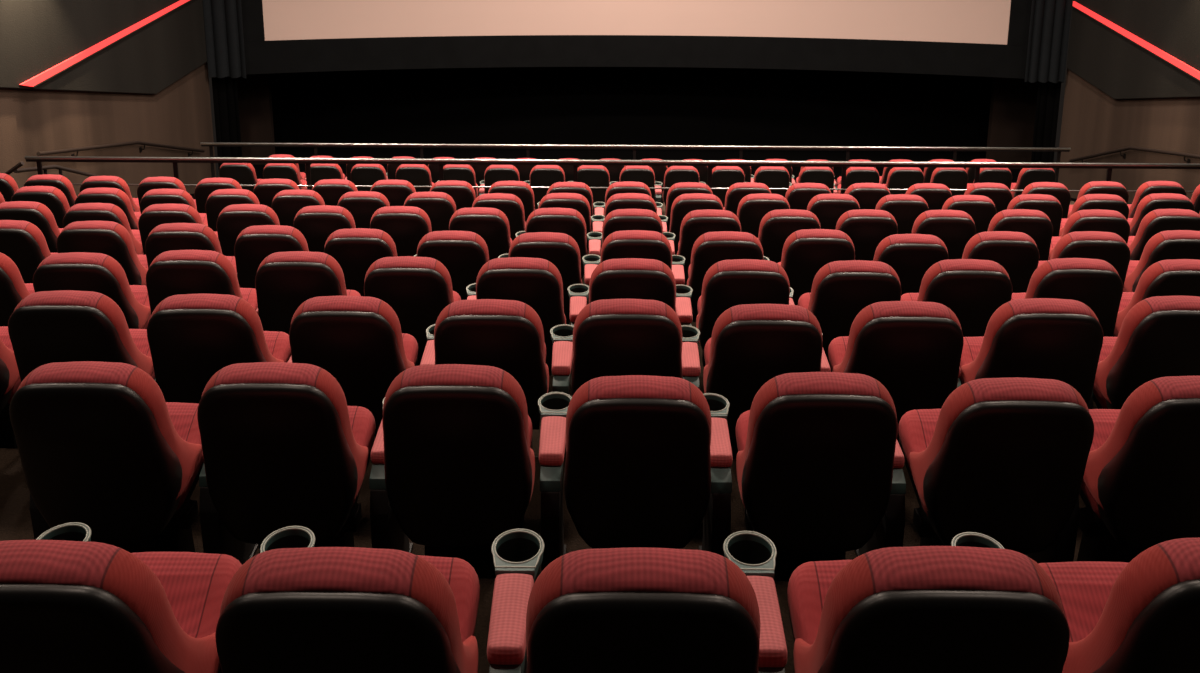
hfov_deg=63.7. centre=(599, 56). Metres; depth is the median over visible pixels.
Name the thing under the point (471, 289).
armrest
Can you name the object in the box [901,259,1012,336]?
chair
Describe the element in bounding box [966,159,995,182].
chair
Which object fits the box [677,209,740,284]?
chair
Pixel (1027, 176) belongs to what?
chair
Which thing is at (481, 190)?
armrest
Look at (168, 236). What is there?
chair
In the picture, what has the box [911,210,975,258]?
chair
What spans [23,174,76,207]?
chair
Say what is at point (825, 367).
armrest
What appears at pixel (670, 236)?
armrest
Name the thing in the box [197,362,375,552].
chair
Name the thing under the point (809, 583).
seat cushion
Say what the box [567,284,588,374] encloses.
armrest
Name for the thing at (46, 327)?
chair
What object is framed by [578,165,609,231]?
chair
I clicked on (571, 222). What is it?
chair
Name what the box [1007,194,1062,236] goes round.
chair
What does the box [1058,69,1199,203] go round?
wall
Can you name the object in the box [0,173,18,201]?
chair
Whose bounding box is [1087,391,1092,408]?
armrest
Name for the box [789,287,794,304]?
armrest
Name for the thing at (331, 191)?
chair
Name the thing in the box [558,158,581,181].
chair
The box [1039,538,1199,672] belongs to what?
chair
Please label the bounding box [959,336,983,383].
seat cushion
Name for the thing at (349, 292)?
seat cushion
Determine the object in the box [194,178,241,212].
chair
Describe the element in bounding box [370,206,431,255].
chair
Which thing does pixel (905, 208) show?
chair
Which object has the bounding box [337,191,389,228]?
chair
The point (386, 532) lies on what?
armrest
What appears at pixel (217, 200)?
chair
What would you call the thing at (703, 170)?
chair
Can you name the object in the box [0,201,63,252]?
chair
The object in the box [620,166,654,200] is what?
chair
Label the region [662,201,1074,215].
floor
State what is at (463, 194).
chair
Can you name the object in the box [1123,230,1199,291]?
chair
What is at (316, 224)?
chair
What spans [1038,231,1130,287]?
chair
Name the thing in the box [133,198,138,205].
seat cushion
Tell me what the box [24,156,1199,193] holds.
guardrail
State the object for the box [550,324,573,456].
armrest
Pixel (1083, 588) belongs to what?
seat cushion
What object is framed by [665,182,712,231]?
chair
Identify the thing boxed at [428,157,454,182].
chair
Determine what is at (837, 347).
seat cushion
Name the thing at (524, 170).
chair
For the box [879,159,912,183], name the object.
chair
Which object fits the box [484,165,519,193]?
chair
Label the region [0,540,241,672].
chair
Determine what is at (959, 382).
armrest
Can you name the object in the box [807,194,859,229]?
chair
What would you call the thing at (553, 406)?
armrest
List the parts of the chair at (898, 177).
backrest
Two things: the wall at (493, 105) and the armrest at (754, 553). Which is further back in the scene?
the wall at (493, 105)
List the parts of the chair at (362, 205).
backrest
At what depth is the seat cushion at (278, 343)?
4.49 m
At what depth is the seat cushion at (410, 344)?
4.48 m
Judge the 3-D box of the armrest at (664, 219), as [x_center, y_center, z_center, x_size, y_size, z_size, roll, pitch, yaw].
[0.558,1.802,8.806,0.135,0.568,0.472,0,12,1]
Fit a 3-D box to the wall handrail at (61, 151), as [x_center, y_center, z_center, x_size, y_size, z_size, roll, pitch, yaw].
[-7.323,1.505,15.141,0.106,1.531,4.946,0,12,0]
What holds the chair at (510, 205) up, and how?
on the floor at (15, 517)
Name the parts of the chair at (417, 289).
backrest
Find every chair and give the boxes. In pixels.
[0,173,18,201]
[0,193,4,202]
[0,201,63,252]
[0,220,55,282]
[0,252,34,325]
[0,326,20,448]
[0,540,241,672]
[8,290,154,381]
[9,361,203,552]
[10,186,69,227]
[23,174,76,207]
[33,252,150,328]
[56,221,147,285]
[63,203,143,254]
[75,187,140,229]
[80,176,139,211]
[137,177,196,208]
[138,204,217,254]
[140,189,207,225]
[145,223,236,273]
[146,250,257,314]
[147,294,290,403]
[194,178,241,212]
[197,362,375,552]
[205,189,259,231]
[215,547,479,672]
[216,204,279,255]
[219,163,262,191]
[234,225,308,288]
[253,179,298,207]
[255,251,360,334]
[263,163,306,189]
[265,154,305,179]
[271,189,324,226]
[289,296,417,437]
[293,205,355,252]
[305,156,344,180]
[310,164,343,187]
[312,179,357,205]
[324,228,396,295]
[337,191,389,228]
[346,156,372,180]
[351,164,386,190]
[364,256,460,365]
[370,180,415,205]
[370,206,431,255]
[382,364,534,578]
[387,156,414,179]
[396,164,433,191]
[404,192,456,231]
[417,231,489,299]
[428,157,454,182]
[430,180,475,209]
[434,299,548,456]
[443,164,477,197]
[449,207,512,259]
[470,157,494,195]
[472,193,525,240]
[476,257,565,375]
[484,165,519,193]
[488,181,534,221]
[509,232,581,324]
[513,158,535,181]
[526,208,587,278]
[526,547,759,672]
[530,165,564,209]
[538,193,590,253]
[547,182,592,231]
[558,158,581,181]
[564,375,711,548]
[571,299,682,396]
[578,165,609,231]
[589,258,675,311]
[600,158,624,181]
[600,230,671,270]
[602,209,662,243]
[604,193,656,218]
[605,181,651,204]
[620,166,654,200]
[641,159,667,203]
[662,166,698,211]
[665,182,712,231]
[669,193,723,254]
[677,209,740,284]
[684,159,707,184]
[687,231,762,321]
[696,259,789,366]
[703,304,822,458]
[712,166,744,207]
[724,182,771,215]
[727,159,750,181]
[735,372,897,580]
[737,193,789,237]
[754,166,789,196]
[758,209,820,262]
[760,159,791,182]
[777,229,854,305]
[785,183,831,209]
[787,546,1069,672]
[796,159,833,182]
[798,167,833,193]
[798,260,900,362]
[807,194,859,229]
[828,301,963,442]
[835,209,897,260]
[837,159,875,186]
[837,167,879,193]
[844,183,890,209]
[873,234,948,295]
[875,194,928,233]
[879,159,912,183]
[883,167,923,194]
[898,377,1093,553]
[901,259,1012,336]
[905,183,951,209]
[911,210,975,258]
[923,159,953,182]
[930,168,967,195]
[942,195,996,233]
[959,298,1103,405]
[962,231,1038,292]
[964,183,1012,212]
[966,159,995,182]
[967,168,1011,188]
[988,209,1052,260]
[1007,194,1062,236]
[1010,168,1055,197]
[1011,258,1122,336]
[1021,182,1070,218]
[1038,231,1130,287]
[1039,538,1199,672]
[1048,209,1129,259]
[1059,194,1128,235]
[1067,181,1128,217]
[1077,376,1199,562]
[1092,296,1199,408]
[1114,259,1199,336]
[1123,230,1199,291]
[1127,181,1186,217]
[1127,193,1194,235]
[1127,209,1199,260]
[1191,184,1199,213]
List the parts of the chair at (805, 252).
backrest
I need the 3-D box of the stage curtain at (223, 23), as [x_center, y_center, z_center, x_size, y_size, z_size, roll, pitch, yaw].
[-6.905,-3.103,17.265,0.700,7.152,0.121,0,12,0]
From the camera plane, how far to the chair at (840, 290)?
4.95 m
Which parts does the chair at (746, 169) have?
backrest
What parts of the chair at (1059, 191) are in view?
backrest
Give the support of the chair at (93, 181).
on the floor at (15, 517)
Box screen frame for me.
[244,35,1027,78]
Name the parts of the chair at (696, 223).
backrest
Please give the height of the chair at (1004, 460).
0.989 m
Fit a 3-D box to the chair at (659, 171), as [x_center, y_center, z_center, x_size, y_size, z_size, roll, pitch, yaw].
[0.722,1.870,13.757,0.475,0.995,0.625,0,12,1]
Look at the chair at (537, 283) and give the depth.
4.96 m
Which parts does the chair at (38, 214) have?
backrest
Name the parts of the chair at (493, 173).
backrest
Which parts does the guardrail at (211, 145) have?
post, post, post, post, post, rail, post, post, post, post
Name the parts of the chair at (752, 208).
backrest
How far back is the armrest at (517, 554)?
2.30 m
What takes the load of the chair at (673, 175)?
on the floor
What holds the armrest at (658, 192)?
on the floor
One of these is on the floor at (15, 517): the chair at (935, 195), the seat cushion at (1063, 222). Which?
the chair at (935, 195)
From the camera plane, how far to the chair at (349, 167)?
13.49 m
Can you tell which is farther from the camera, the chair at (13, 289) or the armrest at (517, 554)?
the chair at (13, 289)
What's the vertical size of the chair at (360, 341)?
0.993 m
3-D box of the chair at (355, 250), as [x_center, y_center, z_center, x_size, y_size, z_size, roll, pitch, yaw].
[-1.530,1.530,6.428,0.475,0.989,0.640,0,12,0]
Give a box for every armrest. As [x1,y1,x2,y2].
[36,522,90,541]
[199,451,258,564]
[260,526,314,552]
[369,398,412,552]
[420,324,434,364]
[466,283,475,299]
[479,180,484,194]
[487,529,543,672]
[498,254,508,257]
[515,231,525,236]
[538,392,571,571]
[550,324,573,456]
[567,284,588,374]
[582,254,599,285]
[587,232,601,255]
[591,215,603,255]
[593,202,604,215]
[655,182,661,202]
[655,202,662,214]
[658,215,667,231]
[663,232,675,254]
[672,255,684,284]
[676,284,692,325]
[681,325,700,388]
[699,393,732,555]
[723,531,786,672]
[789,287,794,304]
[821,334,830,371]
[855,440,905,556]
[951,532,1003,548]
[957,369,960,387]
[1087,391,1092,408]
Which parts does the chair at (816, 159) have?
backrest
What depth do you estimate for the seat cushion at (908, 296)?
5.53 m
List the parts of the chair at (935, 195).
backrest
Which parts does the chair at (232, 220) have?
backrest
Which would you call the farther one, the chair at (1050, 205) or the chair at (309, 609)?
the chair at (1050, 205)
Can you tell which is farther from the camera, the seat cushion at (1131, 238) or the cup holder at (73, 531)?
the seat cushion at (1131, 238)
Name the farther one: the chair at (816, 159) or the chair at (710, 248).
the chair at (816, 159)
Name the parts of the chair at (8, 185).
backrest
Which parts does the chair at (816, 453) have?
backrest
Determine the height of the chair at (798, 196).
0.992 m
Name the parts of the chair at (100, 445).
backrest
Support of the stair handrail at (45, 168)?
on the floor
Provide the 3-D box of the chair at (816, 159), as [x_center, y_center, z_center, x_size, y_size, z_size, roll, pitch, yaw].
[3.040,1.879,13.764,0.475,0.990,0.638,1,12,2]
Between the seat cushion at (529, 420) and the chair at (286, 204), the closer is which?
the seat cushion at (529, 420)
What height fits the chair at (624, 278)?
0.992 m
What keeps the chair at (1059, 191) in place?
on the floor at (15, 517)
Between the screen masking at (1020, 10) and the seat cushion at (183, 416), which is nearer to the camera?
the seat cushion at (183, 416)
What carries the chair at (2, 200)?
on the floor at (15, 517)
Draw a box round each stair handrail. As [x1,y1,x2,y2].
[5,161,23,174]
[14,165,98,176]
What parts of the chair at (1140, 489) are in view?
backrest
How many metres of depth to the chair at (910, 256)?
6.02 m
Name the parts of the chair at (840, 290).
backrest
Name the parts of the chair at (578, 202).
backrest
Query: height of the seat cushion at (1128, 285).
0.213 m
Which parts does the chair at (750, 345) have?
backrest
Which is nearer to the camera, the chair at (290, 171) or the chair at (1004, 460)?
the chair at (1004, 460)
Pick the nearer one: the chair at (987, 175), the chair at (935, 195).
the chair at (935, 195)
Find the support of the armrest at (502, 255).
on the floor at (15, 517)
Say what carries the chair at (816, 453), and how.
on the floor at (15, 517)
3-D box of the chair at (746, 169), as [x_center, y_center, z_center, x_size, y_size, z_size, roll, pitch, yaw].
[1.888,1.875,13.756,0.475,0.993,0.631,0,12,1]
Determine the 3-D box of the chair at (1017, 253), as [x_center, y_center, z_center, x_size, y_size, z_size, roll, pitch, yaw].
[2.554,1.547,6.411,0.475,0.991,0.635,1,12,2]
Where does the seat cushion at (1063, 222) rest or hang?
on the chair at (1089, 201)
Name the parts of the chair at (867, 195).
backrest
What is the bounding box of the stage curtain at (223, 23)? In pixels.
[203,0,245,78]
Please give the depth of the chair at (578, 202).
8.26 m
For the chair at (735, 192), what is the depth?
9.34 m
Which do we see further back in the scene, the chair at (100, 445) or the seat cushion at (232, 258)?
the seat cushion at (232, 258)
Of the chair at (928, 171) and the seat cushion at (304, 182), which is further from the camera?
the chair at (928, 171)
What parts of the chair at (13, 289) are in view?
backrest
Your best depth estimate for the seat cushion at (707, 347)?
4.46 m
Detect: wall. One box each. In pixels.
[0,62,216,197]
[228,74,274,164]
[270,67,992,152]
[986,77,1038,168]
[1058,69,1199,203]
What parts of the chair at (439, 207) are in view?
backrest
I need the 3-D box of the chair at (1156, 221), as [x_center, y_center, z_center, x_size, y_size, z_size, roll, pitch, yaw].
[4.313,1.585,7.540,0.475,0.992,0.633,1,12,3]
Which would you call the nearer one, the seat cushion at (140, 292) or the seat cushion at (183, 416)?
the seat cushion at (183, 416)
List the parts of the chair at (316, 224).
backrest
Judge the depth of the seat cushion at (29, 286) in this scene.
5.61 m
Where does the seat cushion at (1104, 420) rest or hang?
on the chair at (1140, 489)
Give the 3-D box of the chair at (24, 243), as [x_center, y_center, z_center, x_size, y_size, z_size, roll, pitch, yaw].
[-3.835,1.500,6.513,0.475,0.998,0.617,0,12,-1]
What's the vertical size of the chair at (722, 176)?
0.994 m
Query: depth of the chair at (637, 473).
2.97 m
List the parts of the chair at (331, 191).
backrest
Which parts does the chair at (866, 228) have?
backrest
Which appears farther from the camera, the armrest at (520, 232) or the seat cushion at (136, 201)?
the seat cushion at (136, 201)
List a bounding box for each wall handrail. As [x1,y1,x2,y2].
[36,141,204,156]
[1069,146,1199,162]
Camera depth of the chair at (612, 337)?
3.92 m
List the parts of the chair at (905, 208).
backrest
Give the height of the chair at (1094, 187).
0.995 m
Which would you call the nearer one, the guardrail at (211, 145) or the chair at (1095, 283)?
the chair at (1095, 283)
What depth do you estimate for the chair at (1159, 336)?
3.98 m
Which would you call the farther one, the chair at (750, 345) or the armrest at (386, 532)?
the chair at (750, 345)
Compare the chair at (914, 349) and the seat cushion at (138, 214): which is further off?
the seat cushion at (138, 214)
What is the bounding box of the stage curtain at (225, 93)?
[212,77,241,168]
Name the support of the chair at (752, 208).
on the floor at (15, 517)
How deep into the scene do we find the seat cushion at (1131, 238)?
7.75 m
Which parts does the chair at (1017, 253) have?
backrest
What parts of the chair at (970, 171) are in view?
backrest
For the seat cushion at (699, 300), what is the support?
on the chair at (727, 284)
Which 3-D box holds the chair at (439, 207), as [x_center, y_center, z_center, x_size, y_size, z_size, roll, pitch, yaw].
[-1.478,1.612,8.641,0.475,0.993,0.630,0,12,0]
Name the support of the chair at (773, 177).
on the floor
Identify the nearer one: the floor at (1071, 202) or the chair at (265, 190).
the chair at (265, 190)
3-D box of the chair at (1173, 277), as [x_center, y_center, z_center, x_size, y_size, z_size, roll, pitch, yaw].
[3.070,1.498,5.332,0.475,0.992,0.634,1,12,2]
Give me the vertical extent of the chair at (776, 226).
0.993 m
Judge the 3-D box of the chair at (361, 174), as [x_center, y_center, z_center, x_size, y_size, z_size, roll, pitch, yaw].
[-3.016,1.823,12.826,0.475,0.991,0.635,0,12,-1]
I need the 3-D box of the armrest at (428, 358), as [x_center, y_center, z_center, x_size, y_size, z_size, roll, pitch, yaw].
[-0.761,1.612,4.482,0.135,0.568,0.472,0,12,0]
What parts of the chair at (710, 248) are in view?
backrest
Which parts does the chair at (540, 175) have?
backrest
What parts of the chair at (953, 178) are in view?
backrest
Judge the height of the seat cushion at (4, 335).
0.213 m
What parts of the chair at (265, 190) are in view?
backrest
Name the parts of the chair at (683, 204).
backrest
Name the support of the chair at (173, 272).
on the floor at (15, 517)
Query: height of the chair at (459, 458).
1.000 m
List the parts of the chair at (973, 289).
backrest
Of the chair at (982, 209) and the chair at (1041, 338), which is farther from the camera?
the chair at (982, 209)
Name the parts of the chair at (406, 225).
backrest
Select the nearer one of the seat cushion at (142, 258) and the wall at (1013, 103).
the seat cushion at (142, 258)
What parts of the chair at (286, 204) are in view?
backrest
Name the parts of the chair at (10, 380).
backrest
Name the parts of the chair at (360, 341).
backrest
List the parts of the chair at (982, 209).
backrest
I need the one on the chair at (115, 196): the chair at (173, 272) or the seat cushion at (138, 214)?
the seat cushion at (138, 214)
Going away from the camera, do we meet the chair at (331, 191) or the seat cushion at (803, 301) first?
the seat cushion at (803, 301)
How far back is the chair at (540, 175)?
12.42 m
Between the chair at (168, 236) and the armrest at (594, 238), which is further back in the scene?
the armrest at (594, 238)
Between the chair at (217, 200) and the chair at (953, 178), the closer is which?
the chair at (217, 200)
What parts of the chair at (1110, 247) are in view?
backrest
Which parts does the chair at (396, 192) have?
backrest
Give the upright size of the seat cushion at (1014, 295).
0.213 m
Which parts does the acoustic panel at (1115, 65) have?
light strip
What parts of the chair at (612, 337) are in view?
backrest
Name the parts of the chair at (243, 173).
backrest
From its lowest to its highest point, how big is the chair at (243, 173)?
0.990 m
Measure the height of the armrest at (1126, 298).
0.213 m
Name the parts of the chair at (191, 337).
backrest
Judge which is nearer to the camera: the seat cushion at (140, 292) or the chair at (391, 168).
the seat cushion at (140, 292)
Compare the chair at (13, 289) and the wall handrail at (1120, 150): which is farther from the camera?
the wall handrail at (1120, 150)
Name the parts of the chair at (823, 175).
backrest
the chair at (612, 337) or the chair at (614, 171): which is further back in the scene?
the chair at (614, 171)
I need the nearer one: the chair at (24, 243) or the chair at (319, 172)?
the chair at (24, 243)
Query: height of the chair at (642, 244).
0.991 m
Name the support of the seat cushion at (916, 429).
on the chair at (1004, 460)
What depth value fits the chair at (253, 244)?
6.09 m
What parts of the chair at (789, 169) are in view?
backrest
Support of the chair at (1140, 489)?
on the floor at (15, 517)
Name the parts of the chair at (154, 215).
backrest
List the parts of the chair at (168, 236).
backrest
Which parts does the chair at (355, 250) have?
backrest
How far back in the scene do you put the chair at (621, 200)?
8.24 m
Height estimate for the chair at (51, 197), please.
0.991 m
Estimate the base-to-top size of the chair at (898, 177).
0.991 m
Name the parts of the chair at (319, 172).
backrest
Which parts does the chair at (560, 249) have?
backrest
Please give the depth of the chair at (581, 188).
9.34 m
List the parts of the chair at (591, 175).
backrest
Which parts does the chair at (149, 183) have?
backrest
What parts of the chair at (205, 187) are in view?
backrest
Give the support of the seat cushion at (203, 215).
on the chair at (154, 196)
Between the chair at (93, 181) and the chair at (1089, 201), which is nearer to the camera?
the chair at (1089, 201)
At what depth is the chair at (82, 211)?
7.23 m
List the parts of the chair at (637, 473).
backrest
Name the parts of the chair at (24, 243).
backrest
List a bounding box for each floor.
[0,251,1097,672]
[190,149,1076,201]
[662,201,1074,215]
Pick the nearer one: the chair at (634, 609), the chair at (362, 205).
the chair at (634, 609)
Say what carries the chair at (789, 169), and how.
on the floor at (1071, 202)
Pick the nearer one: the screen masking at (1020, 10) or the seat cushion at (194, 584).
the seat cushion at (194, 584)
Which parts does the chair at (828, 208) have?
backrest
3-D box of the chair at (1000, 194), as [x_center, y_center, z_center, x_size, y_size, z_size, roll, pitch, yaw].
[3.805,1.675,9.730,0.475,0.991,0.636,1,12,2]
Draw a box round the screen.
[262,0,1010,44]
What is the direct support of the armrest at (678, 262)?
on the floor at (15, 517)
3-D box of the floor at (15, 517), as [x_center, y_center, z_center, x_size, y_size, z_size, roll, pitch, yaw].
[0.521,2.808,4.215,16.000,3.720,13.150,0,12,0]
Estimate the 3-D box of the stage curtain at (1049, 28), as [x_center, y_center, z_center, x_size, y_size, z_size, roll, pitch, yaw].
[8.214,-3.022,17.135,0.740,7.152,0.121,0,12,0]
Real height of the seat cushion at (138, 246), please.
0.213 m
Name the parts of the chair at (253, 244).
backrest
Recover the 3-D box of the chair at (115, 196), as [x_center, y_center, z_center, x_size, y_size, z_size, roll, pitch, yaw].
[-4.358,1.585,8.732,0.475,0.989,0.640,0,12,-2]
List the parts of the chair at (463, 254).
backrest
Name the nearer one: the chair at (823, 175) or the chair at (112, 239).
the chair at (112, 239)
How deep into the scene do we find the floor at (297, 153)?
20.50 m
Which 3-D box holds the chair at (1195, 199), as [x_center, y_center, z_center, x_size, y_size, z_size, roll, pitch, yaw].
[6.117,1.667,9.807,0.475,0.992,0.632,1,12,3]
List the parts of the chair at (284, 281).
backrest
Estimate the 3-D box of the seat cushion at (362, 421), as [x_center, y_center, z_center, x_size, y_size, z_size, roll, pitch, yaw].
[-1.034,1.422,3.425,0.420,0.213,0.402,0,10,0]
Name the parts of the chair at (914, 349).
backrest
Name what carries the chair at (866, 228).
on the floor at (15, 517)
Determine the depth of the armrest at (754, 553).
2.33 m
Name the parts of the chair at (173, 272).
backrest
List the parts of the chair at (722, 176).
backrest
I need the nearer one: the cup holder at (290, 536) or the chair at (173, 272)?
the cup holder at (290, 536)
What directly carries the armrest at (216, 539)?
on the floor at (15, 517)
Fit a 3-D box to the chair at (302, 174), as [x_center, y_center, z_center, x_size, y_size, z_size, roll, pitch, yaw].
[-4.498,1.824,13.890,0.475,0.995,0.624,0,12,-2]
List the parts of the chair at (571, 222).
backrest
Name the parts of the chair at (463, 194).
backrest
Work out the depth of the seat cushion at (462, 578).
2.34 m
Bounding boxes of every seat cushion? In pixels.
[0,326,20,403]
[24,283,34,293]
[129,329,154,379]
[130,285,150,328]
[131,230,143,254]
[131,552,241,672]
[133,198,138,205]
[134,212,140,219]
[137,255,147,268]
[166,402,203,509]
[199,213,207,224]
[226,256,236,273]
[240,288,257,309]
[264,331,290,361]
[301,180,306,189]
[346,290,360,295]
[347,406,375,508]
[402,333,417,364]
[417,555,479,641]
[453,291,460,301]
[528,416,532,447]
[697,296,700,313]
[704,338,710,364]
[735,410,749,450]
[787,560,851,644]
[798,293,810,308]
[828,336,848,371]
[898,409,940,517]
[901,293,918,300]
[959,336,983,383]
[1011,293,1025,300]
[1039,561,1127,641]
[1048,236,1060,259]
[1060,218,1067,228]
[1081,409,1120,518]
[1093,337,1116,408]
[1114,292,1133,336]
[1123,260,1138,291]
[1127,236,1134,245]
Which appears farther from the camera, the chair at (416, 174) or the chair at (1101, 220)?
the chair at (416, 174)
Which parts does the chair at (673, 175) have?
backrest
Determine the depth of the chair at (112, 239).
6.14 m
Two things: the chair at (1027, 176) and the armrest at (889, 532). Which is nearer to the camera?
the armrest at (889, 532)
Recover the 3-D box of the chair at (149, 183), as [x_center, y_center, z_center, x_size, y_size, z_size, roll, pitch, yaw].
[-4.341,1.627,9.824,0.475,0.991,0.636,0,12,-2]
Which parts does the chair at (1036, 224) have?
backrest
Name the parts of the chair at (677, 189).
backrest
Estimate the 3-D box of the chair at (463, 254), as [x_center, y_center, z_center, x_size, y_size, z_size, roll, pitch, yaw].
[-0.937,1.538,6.410,0.475,0.985,0.650,0,12,0]
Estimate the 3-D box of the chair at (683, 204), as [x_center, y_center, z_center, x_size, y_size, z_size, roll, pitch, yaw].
[0.844,1.624,8.617,0.475,0.995,0.625,0,12,1]
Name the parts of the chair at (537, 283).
backrest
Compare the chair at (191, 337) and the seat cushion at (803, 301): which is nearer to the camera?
the chair at (191, 337)
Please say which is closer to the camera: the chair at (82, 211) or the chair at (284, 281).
the chair at (284, 281)
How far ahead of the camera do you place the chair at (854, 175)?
12.41 m
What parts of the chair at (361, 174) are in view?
backrest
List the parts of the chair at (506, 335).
backrest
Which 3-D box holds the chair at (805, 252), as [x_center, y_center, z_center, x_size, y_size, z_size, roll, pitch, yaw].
[1.394,1.540,6.412,0.475,0.997,0.618,0,12,1]
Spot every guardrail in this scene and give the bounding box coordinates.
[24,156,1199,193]
[200,142,1070,182]
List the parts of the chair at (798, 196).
backrest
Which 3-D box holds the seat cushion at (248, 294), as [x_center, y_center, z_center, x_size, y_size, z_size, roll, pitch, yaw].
[-2.161,1.479,5.473,0.420,0.213,0.402,0,10,-1]
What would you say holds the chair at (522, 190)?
on the floor at (15, 517)
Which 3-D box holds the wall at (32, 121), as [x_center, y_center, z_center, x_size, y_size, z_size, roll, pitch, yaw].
[-7.536,0.219,7.568,0.200,11.000,20.600,0,12,0]
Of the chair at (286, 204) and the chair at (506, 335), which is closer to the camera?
the chair at (506, 335)
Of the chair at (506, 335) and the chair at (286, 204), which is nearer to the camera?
the chair at (506, 335)
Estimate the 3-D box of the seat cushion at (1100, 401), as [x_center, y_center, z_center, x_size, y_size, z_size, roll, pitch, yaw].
[2.426,1.453,4.397,0.420,0.213,0.402,1,10,2]
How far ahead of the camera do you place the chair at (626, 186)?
9.34 m
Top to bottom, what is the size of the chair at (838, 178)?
0.990 m
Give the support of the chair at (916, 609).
on the floor at (15, 517)
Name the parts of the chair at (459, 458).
backrest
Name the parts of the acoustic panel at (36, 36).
light strip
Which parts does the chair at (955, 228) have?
backrest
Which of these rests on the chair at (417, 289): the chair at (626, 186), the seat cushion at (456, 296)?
the seat cushion at (456, 296)
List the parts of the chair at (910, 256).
backrest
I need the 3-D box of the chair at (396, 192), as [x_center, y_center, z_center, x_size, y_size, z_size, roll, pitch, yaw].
[-2.034,1.649,9.745,0.475,0.994,0.628,0,12,-1]
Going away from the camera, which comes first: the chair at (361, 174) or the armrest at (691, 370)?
the armrest at (691, 370)
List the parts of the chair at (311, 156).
backrest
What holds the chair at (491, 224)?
on the floor at (15, 517)
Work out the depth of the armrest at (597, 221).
8.81 m
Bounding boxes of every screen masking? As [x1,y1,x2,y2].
[241,0,264,41]
[1007,0,1031,45]
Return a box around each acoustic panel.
[0,0,206,93]
[1066,0,1199,98]
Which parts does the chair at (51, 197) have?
backrest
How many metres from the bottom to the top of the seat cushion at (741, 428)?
0.213 m
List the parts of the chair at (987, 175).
backrest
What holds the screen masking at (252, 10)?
attached to the screen
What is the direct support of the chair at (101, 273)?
on the floor at (15, 517)
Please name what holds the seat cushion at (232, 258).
on the chair at (168, 236)
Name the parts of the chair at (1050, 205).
backrest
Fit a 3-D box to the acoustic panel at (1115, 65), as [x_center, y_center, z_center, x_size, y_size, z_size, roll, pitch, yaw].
[8.542,-1.735,9.999,0.105,7.226,14.450,0,12,0]
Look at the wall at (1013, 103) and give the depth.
19.47 m
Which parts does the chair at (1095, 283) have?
backrest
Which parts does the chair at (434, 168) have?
backrest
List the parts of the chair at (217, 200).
backrest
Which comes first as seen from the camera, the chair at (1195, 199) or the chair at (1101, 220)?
the chair at (1101, 220)
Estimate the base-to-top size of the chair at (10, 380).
0.992 m
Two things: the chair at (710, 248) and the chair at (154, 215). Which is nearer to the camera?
the chair at (710, 248)
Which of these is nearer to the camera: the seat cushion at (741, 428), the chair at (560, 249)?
the seat cushion at (741, 428)
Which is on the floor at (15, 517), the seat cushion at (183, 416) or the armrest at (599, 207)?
the armrest at (599, 207)
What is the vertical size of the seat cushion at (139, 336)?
0.213 m
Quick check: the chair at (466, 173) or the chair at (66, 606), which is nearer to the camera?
the chair at (66, 606)
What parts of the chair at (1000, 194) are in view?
backrest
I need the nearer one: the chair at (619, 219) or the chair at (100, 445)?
the chair at (100, 445)
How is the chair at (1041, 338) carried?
on the floor at (15, 517)
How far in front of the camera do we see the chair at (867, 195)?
9.34 m
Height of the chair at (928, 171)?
0.989 m
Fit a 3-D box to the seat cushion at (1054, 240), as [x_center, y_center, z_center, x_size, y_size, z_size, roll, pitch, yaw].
[3.741,1.589,7.636,0.420,0.213,0.402,1,12,2]
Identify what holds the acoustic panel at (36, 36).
attached to the wall at (32, 121)
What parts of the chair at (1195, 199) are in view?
backrest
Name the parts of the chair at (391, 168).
backrest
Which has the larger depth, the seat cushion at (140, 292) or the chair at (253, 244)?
the chair at (253, 244)
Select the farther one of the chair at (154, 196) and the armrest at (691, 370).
the chair at (154, 196)
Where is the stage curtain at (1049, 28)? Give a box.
[1025,0,1072,82]
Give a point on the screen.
(957, 21)
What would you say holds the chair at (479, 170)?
on the floor at (1071, 202)
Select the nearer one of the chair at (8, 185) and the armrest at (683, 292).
the armrest at (683, 292)
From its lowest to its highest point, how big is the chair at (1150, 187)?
0.994 m
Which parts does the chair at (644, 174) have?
backrest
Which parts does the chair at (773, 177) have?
backrest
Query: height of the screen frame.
0.630 m
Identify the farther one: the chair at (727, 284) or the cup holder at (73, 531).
the chair at (727, 284)
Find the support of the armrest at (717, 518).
on the floor at (15, 517)
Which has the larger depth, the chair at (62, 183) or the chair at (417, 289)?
the chair at (62, 183)
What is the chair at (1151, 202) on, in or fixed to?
on the floor at (15, 517)
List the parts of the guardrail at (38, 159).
post, post, post, post, post, rail, rail, post, post, post, post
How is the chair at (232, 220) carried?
on the floor at (15, 517)
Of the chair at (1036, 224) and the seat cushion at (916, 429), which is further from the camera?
the chair at (1036, 224)
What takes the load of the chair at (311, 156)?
on the floor at (1071, 202)
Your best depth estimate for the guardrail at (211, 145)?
14.45 m
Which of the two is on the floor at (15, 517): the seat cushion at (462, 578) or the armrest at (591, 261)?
the armrest at (591, 261)
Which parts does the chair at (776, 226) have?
backrest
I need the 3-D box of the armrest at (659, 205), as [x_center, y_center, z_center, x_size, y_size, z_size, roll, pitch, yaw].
[0.582,1.845,9.895,0.135,0.568,0.472,0,12,1]

